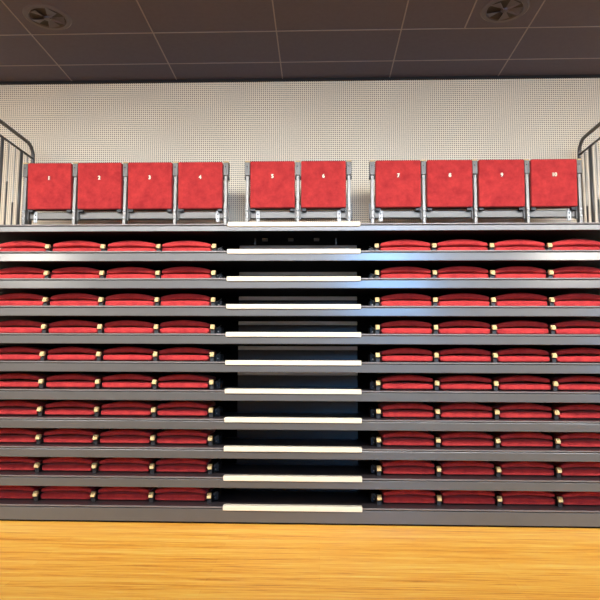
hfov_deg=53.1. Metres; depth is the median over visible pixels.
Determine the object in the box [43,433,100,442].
seat cushion
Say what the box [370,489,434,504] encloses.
seat
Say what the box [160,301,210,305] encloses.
seat cushion
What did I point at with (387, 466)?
seat
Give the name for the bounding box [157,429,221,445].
seat
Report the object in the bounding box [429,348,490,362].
seat
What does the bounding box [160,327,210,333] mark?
seat cushion
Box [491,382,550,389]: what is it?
seat cushion
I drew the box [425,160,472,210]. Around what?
seat
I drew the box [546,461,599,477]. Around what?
seat
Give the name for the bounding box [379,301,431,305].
seat cushion
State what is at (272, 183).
seat
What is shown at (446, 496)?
seat
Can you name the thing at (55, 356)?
seat cushion
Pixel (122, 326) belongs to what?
seat
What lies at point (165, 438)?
seat cushion
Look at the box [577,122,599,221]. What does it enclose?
guard railing
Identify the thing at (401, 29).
grid
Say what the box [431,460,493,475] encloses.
seat
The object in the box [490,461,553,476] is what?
seat
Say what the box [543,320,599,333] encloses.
seat
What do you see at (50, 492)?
seat
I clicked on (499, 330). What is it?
seat cushion
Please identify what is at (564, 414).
seat cushion
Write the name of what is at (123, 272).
seat
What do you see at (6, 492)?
seat
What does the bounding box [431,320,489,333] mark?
seat
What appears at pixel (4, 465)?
seat cushion
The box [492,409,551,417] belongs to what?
seat cushion
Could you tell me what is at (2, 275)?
seat cushion
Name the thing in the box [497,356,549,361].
seat cushion
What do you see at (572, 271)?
seat
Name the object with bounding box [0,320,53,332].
seat
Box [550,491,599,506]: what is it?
seat
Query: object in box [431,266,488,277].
seat
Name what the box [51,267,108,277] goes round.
seat
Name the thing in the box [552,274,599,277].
seat cushion
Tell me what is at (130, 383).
seat cushion
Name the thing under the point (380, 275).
seat cushion
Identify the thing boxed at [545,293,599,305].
seat
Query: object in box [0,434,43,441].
seat cushion
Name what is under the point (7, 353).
seat
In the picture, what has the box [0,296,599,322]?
tier
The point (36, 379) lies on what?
seat
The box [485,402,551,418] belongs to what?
seat
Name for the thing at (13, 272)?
seat
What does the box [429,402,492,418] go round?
seat
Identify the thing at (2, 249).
seat cushion
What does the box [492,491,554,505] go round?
seat
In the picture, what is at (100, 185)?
seat
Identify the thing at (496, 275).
seat cushion
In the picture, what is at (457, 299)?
seat
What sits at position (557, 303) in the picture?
seat cushion
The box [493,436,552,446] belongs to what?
seat cushion
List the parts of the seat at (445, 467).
armrest, backrest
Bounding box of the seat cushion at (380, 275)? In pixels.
[379,274,430,277]
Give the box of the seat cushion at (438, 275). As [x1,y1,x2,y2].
[437,274,488,277]
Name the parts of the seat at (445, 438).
armrest, backrest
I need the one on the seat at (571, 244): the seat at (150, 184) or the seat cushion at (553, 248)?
the seat cushion at (553, 248)
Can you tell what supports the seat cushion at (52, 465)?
on the seat at (92, 464)
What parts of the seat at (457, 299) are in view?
backrest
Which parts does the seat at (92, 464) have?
backrest, armrest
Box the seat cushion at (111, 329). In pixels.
[104,327,154,332]
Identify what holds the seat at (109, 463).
on the tier at (234, 473)
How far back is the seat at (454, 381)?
5.24 m
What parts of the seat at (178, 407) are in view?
backrest, armrest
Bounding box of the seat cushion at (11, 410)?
[0,406,44,414]
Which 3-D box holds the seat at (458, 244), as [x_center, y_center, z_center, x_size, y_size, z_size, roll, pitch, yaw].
[1.433,-0.459,5.567,0.502,0.132,0.545,0,-6,2]
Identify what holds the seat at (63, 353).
on the tier at (320, 359)
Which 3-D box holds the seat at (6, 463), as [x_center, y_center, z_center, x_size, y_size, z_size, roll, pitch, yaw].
[-2.520,1.466,5.492,0.503,0.130,0.545,0,-6,2]
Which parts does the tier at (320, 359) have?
riser panel, edge trim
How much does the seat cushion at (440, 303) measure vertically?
0.053 m
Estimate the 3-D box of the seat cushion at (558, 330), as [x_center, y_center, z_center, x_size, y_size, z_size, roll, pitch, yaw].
[2.470,0.296,5.463,0.444,0.053,0.445,0,-6,2]
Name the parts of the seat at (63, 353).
backrest, armrest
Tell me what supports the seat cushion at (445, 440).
on the seat at (445, 438)
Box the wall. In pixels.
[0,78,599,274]
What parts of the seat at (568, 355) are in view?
armrest, backrest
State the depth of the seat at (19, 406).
5.34 m
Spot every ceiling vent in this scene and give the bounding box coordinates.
[22,3,71,29]
[480,0,529,22]
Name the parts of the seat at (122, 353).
backrest, armrest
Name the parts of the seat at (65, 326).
backrest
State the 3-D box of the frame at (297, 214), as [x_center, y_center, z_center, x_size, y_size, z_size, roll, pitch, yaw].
[-0.018,-0.985,5.916,1.057,0.758,0.139,0,-6,2]
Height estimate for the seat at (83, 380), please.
0.129 m
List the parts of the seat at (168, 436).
backrest, armrest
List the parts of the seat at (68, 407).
backrest, armrest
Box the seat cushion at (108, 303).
[105,301,154,305]
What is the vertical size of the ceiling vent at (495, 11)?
0.023 m
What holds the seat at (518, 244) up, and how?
on the tier at (251, 258)
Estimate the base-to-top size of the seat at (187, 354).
0.129 m
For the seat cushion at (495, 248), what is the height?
0.053 m
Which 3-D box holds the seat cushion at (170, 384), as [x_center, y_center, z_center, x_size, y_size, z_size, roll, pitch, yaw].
[-1.030,0.776,5.527,0.444,0.053,0.445,0,-6,2]
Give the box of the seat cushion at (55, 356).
[47,354,96,359]
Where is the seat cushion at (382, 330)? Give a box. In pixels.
[379,328,431,333]
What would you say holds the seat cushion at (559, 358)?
on the seat at (568, 355)
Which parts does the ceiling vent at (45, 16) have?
blade, blade, blade, blade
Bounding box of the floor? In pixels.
[0,521,599,599]
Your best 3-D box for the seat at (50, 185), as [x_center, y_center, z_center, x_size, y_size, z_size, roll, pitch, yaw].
[-2.483,-1.117,6.007,0.439,0.497,0.170,0,-6,2]
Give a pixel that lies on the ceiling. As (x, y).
(87, 16)
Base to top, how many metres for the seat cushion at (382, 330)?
0.053 m
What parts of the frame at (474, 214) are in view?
post plate, post, mounting plate, post plate, post, post plate, post, post, mounting plate, post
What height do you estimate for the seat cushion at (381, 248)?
0.053 m
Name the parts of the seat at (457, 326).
backrest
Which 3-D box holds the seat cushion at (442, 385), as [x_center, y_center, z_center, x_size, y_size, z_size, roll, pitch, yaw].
[1.457,0.776,5.445,0.444,0.053,0.445,0,-6,2]
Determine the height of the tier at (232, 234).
0.078 m
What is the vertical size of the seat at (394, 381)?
0.133 m
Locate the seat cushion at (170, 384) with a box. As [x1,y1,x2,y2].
[158,381,214,387]
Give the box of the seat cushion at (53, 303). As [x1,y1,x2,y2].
[50,301,98,305]
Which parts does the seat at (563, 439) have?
armrest, backrest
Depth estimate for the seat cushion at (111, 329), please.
5.38 m
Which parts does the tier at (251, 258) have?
edge trim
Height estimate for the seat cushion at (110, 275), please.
0.053 m
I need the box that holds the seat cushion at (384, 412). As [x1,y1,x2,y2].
[380,409,433,416]
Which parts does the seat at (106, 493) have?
backrest, armrest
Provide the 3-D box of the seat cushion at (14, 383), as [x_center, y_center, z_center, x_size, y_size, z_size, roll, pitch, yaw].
[-2.545,0.775,5.576,0.444,0.053,0.445,0,-6,2]
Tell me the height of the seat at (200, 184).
0.497 m
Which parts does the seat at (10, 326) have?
backrest, armrest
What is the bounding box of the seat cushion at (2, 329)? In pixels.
[0,327,41,332]
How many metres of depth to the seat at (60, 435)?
5.30 m
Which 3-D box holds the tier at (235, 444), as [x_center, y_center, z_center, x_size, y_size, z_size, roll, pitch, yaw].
[-0.047,1.270,5.530,6.040,0.242,0.968,0,-6,2]
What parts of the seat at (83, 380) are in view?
backrest, armrest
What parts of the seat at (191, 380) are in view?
backrest, armrest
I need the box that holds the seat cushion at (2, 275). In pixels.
[0,274,45,277]
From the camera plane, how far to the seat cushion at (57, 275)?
5.44 m
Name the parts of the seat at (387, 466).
armrest, backrest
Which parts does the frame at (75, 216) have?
post, mounting plate, post, post, post, mounting plate, post, post plate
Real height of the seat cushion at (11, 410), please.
0.053 m
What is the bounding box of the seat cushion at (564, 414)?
[551,410,599,418]
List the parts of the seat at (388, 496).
armrest, backrest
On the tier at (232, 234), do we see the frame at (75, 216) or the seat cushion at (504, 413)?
the frame at (75, 216)
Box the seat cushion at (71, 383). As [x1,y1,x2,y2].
[46,380,102,387]
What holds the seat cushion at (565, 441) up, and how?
on the seat at (563, 439)
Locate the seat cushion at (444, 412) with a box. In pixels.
[433,408,492,417]
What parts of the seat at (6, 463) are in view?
backrest, armrest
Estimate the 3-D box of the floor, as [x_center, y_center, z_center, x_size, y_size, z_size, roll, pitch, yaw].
[-0.208,1.370,-0.215,18.800,0.100,13.051,0,-6,2]
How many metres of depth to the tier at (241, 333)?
5.21 m
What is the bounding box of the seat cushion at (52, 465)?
[42,461,98,470]
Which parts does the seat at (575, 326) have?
armrest, backrest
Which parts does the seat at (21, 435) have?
backrest, armrest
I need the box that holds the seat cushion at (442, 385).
[433,382,491,389]
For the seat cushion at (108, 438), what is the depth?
5.28 m
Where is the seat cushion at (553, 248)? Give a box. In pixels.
[551,247,599,249]
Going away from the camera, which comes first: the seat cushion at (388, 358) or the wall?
the seat cushion at (388, 358)
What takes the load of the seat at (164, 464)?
on the tier at (234, 473)
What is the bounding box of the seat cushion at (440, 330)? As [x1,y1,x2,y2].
[438,328,489,333]
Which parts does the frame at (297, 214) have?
post plate, post, mounting plate, post plate, post, mounting plate, post plate, post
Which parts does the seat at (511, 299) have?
backrest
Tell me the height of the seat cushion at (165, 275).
0.053 m
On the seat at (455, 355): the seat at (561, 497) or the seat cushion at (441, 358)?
the seat cushion at (441, 358)
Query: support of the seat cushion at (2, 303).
on the seat at (12, 299)
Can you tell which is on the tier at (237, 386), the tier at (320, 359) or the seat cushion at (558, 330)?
the tier at (320, 359)
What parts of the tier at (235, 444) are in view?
riser panel, edge trim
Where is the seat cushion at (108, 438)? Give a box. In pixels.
[100,434,156,442]
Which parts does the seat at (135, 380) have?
backrest, armrest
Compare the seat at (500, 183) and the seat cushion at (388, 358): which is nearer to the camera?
the seat cushion at (388, 358)
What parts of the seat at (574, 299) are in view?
armrest, backrest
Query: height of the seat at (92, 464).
0.131 m
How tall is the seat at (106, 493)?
0.128 m
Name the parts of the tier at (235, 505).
riser panel, edge trim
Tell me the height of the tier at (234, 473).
0.242 m
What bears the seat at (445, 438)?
on the tier at (235, 444)
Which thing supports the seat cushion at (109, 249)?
on the seat at (121, 245)
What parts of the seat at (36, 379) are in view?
backrest, armrest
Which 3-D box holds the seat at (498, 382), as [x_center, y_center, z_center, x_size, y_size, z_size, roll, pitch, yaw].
[1.933,0.744,5.423,0.501,0.132,0.545,0,-6,2]
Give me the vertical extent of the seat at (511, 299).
0.133 m
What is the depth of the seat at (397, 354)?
5.28 m
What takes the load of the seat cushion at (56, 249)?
on the seat at (76, 245)
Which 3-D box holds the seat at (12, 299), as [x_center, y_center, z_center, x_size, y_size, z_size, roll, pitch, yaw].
[-2.514,0.021,5.646,0.502,0.132,0.545,0,-6,2]
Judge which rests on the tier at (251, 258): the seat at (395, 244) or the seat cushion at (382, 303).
the seat at (395, 244)
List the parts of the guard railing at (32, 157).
rail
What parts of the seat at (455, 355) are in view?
armrest, backrest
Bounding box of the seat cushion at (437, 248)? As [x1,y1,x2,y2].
[436,247,487,249]
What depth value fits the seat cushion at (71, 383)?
5.34 m
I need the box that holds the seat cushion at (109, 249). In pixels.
[107,248,156,250]
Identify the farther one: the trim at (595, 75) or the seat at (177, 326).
the trim at (595, 75)
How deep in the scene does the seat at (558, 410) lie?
5.18 m
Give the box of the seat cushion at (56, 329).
[49,327,97,332]
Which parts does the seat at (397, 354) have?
backrest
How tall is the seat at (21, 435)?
0.133 m
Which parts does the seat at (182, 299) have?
backrest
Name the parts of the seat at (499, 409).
armrest, backrest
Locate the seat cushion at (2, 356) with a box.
[0,354,40,359]
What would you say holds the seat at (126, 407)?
on the tier at (239, 415)
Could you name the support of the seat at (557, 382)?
on the tier at (237, 386)
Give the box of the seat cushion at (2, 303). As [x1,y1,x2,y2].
[0,301,43,305]
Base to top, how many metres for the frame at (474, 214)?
0.758 m
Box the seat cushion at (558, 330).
[555,328,599,333]
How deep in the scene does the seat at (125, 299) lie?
5.41 m
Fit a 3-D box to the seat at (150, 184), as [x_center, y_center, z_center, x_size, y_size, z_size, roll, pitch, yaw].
[-1.478,-1.117,5.974,0.439,0.497,0.170,0,-6,2]
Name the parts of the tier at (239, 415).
riser panel, edge trim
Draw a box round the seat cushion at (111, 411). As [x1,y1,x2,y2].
[101,407,157,415]
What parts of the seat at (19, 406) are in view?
backrest, armrest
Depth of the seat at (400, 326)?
5.30 m
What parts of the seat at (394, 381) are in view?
backrest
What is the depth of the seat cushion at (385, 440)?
5.20 m
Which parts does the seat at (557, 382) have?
armrest, backrest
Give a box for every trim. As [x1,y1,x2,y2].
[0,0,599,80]
[0,74,599,84]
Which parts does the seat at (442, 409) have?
armrest, backrest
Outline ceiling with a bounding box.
[0,0,599,81]
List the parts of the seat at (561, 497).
armrest, backrest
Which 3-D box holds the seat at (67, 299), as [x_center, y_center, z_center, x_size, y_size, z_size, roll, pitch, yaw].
[-2.008,0.021,5.629,0.501,0.132,0.545,0,-6,2]
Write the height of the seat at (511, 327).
0.129 m
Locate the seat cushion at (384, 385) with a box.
[380,382,432,388]
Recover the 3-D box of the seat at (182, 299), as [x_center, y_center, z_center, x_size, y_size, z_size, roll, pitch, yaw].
[-0.978,0.024,5.595,0.542,0.128,0.545,0,-6,2]
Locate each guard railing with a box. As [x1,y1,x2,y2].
[0,119,34,224]
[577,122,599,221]
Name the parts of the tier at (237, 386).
riser panel, edge trim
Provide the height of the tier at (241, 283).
0.242 m
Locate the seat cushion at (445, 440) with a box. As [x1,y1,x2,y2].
[434,435,493,445]
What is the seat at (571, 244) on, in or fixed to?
on the tier at (251, 258)
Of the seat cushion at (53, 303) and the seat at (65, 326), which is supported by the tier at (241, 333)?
the seat at (65, 326)
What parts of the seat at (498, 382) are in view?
armrest, backrest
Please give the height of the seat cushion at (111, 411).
0.053 m
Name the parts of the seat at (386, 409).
armrest, backrest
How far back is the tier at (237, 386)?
5.16 m
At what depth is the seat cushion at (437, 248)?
5.35 m
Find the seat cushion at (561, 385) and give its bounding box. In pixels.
[550,382,599,389]
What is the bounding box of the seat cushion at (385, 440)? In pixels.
[378,434,433,445]
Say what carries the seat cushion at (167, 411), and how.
on the seat at (178, 407)
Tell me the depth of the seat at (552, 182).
5.77 m
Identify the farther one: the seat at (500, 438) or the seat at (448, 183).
the seat at (448, 183)
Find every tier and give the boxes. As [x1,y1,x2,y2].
[0,221,599,246]
[0,238,599,272]
[0,272,599,296]
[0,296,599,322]
[0,321,599,346]
[0,346,599,373]
[0,371,599,402]
[0,399,599,431]
[0,428,599,461]
[0,458,599,491]
[0,488,599,527]
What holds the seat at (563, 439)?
on the tier at (235, 444)
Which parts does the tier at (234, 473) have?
riser panel, edge trim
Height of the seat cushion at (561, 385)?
0.053 m
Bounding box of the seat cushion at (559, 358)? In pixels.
[556,356,599,361]
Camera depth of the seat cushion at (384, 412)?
5.22 m
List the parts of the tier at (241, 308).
riser panel, edge trim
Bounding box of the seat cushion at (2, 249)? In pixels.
[0,248,45,250]
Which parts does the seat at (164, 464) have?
backrest, armrest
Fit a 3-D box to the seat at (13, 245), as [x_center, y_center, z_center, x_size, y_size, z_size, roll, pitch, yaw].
[-2.512,-0.460,5.697,0.503,0.132,0.545,0,-6,2]
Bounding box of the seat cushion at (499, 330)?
[496,328,547,333]
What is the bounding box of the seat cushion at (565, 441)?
[552,437,599,446]
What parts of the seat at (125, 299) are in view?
backrest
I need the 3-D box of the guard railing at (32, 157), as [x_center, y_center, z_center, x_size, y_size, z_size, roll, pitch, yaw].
[-2.937,-1.182,6.014,0.037,1.149,1.048,0,-6,2]
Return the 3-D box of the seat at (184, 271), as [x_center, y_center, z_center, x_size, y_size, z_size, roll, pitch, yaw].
[-0.977,-0.219,5.621,0.542,0.132,0.545,0,-6,2]
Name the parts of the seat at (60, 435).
backrest, armrest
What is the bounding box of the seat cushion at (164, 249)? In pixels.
[162,248,211,250]
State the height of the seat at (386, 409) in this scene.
0.130 m
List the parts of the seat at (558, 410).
armrest, backrest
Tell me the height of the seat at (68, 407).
0.131 m
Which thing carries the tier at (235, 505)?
on the floor
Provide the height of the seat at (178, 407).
0.132 m
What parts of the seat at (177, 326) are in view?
backrest, armrest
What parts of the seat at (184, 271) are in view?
backrest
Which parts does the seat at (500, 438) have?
armrest, backrest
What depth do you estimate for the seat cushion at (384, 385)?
5.24 m
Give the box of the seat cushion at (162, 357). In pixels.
[159,355,209,360]
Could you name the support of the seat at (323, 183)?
attached to the frame at (297, 214)
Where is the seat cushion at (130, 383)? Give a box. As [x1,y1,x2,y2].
[102,380,157,387]
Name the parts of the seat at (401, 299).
backrest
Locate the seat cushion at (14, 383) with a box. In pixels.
[0,380,56,386]
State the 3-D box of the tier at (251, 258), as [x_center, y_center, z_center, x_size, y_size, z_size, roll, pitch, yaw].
[-0.040,-0.425,5.711,6.040,0.264,0.968,0,-6,2]
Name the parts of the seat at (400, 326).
backrest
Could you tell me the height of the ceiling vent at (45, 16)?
0.023 m
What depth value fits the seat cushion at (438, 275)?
5.33 m
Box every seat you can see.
[0,241,54,250]
[0,267,55,277]
[0,293,54,305]
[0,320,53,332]
[0,347,54,360]
[0,372,65,387]
[0,399,57,415]
[0,428,56,443]
[0,456,49,472]
[0,485,45,500]
[27,163,73,212]
[41,486,101,501]
[42,457,106,472]
[43,428,109,444]
[45,400,110,416]
[46,373,117,388]
[47,347,111,360]
[49,320,108,332]
[50,293,107,305]
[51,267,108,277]
[52,240,107,250]
[77,163,123,212]
[98,487,158,501]
[99,457,159,473]
[100,429,161,444]
[101,400,163,416]
[102,373,167,388]
[103,347,163,360]
[104,320,163,332]
[105,293,161,305]
[106,267,161,277]
[107,241,162,250]
[128,162,173,212]
[155,487,220,502]
[156,458,221,473]
[157,400,222,416]
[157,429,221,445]
[158,373,222,388]
[159,347,223,361]
[160,293,224,305]
[160,320,223,333]
[161,266,224,277]
[162,241,223,250]
[178,162,223,211]
[250,161,294,211]
[301,161,345,211]
[368,240,429,249]
[368,266,430,277]
[368,293,431,305]
[368,320,431,333]
[369,348,432,361]
[369,374,432,389]
[369,402,433,417]
[369,431,433,446]
[369,460,434,475]
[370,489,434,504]
[375,160,420,211]
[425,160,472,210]
[425,374,491,390]
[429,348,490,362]
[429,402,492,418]
[430,239,487,249]
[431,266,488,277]
[431,293,488,305]
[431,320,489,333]
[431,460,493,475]
[432,431,493,447]
[433,490,494,505]
[477,159,524,210]
[479,375,550,390]
[483,348,549,362]
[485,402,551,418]
[487,320,547,333]
[487,431,552,447]
[488,239,544,249]
[488,266,545,277]
[488,293,546,305]
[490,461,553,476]
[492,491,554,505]
[528,159,577,210]
[534,375,599,390]
[539,348,599,362]
[540,403,599,419]
[542,432,599,448]
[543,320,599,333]
[544,239,599,249]
[545,266,599,277]
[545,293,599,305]
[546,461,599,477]
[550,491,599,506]
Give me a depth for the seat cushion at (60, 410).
5.32 m
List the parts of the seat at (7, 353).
backrest, armrest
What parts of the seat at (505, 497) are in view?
armrest, backrest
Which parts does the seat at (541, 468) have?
armrest, backrest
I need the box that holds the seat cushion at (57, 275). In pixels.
[51,274,100,277]
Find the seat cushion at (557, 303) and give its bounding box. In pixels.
[553,301,599,305]
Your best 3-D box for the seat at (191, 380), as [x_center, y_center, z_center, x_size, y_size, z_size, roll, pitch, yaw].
[-0.982,0.744,5.518,0.544,0.130,0.545,0,-6,2]
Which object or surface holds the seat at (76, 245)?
on the tier at (251, 258)
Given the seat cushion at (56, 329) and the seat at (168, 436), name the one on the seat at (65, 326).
the seat cushion at (56, 329)
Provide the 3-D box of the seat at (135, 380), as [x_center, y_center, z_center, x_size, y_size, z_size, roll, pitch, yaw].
[-1.505,0.744,5.535,0.502,0.131,0.545,0,-6,2]
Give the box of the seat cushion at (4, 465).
[0,461,42,470]
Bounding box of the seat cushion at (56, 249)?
[52,248,100,250]
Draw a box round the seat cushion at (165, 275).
[161,274,211,277]
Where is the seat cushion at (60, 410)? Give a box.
[45,407,101,414]
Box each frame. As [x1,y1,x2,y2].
[22,161,229,223]
[244,160,351,221]
[369,159,582,222]
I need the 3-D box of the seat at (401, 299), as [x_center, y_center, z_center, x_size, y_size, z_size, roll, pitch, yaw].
[0.902,0.024,5.533,0.542,0.129,0.545,0,-6,2]
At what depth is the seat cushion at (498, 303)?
5.29 m
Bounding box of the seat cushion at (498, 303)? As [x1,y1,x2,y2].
[495,301,546,305]
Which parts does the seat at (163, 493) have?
backrest, armrest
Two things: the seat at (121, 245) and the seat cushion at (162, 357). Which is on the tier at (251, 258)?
the seat at (121, 245)
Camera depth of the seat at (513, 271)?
5.33 m
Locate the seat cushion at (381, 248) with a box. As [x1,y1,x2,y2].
[380,247,429,249]
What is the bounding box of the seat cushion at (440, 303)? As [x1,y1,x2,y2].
[437,301,488,305]
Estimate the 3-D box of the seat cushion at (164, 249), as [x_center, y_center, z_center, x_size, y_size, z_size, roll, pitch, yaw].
[-1.025,-0.427,5.655,0.444,0.053,0.445,0,-6,2]
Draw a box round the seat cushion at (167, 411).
[157,407,214,415]
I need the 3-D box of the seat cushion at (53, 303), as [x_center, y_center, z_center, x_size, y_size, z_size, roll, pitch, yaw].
[-2.036,0.054,5.637,0.444,0.053,0.445,0,-6,2]
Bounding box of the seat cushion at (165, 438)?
[157,433,214,443]
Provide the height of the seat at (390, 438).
0.132 m
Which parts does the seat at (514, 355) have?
armrest, backrest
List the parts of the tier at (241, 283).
edge trim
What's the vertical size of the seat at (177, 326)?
0.129 m
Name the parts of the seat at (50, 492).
backrest, armrest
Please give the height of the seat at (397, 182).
0.497 m
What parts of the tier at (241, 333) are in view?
riser panel, edge trim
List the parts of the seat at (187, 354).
backrest, armrest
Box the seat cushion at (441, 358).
[438,356,490,361]
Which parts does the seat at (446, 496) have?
armrest, backrest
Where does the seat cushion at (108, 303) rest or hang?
on the seat at (125, 299)
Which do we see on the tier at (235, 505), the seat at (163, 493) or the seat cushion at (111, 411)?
the seat at (163, 493)
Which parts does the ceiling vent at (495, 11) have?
blade, blade, blade, blade, blade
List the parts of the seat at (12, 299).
backrest, armrest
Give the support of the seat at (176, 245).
on the tier at (251, 258)
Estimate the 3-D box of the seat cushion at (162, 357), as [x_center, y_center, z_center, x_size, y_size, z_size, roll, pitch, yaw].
[-1.029,0.535,5.552,0.444,0.053,0.445,0,-6,2]
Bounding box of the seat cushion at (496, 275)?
[494,274,545,277]
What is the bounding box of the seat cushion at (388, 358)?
[380,355,432,361]
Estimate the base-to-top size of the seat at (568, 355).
0.133 m
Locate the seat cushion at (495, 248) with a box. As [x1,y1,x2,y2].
[494,247,544,249]
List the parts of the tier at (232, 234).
edge trim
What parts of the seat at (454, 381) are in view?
armrest, backrest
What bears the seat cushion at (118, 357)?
on the seat at (122, 353)
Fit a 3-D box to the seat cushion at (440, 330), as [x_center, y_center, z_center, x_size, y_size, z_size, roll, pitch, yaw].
[1.458,0.295,5.496,0.444,0.053,0.445,0,-6,2]
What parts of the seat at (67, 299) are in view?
backrest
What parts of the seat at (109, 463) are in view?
backrest, armrest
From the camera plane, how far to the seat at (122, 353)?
5.36 m
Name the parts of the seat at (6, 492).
backrest, armrest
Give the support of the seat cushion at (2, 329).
on the seat at (10, 326)
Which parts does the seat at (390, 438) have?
armrest, backrest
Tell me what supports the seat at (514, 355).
on the tier at (320, 359)
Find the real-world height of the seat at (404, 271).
0.129 m
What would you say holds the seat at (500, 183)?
attached to the frame at (474, 214)
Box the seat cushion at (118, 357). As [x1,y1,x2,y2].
[103,354,153,360]
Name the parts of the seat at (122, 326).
backrest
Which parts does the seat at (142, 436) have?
backrest, armrest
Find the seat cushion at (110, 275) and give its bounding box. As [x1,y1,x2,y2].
[106,274,155,277]
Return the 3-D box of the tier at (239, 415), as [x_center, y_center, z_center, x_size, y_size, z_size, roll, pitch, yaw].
[-0.046,1.030,5.556,6.040,0.242,0.968,0,-6,2]
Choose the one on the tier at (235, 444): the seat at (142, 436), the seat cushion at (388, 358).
the seat at (142, 436)
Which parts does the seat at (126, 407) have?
backrest, armrest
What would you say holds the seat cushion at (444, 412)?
on the seat at (442, 409)
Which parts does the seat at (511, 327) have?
backrest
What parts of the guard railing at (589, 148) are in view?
rail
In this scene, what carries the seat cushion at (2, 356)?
on the seat at (7, 353)
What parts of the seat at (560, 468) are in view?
armrest, backrest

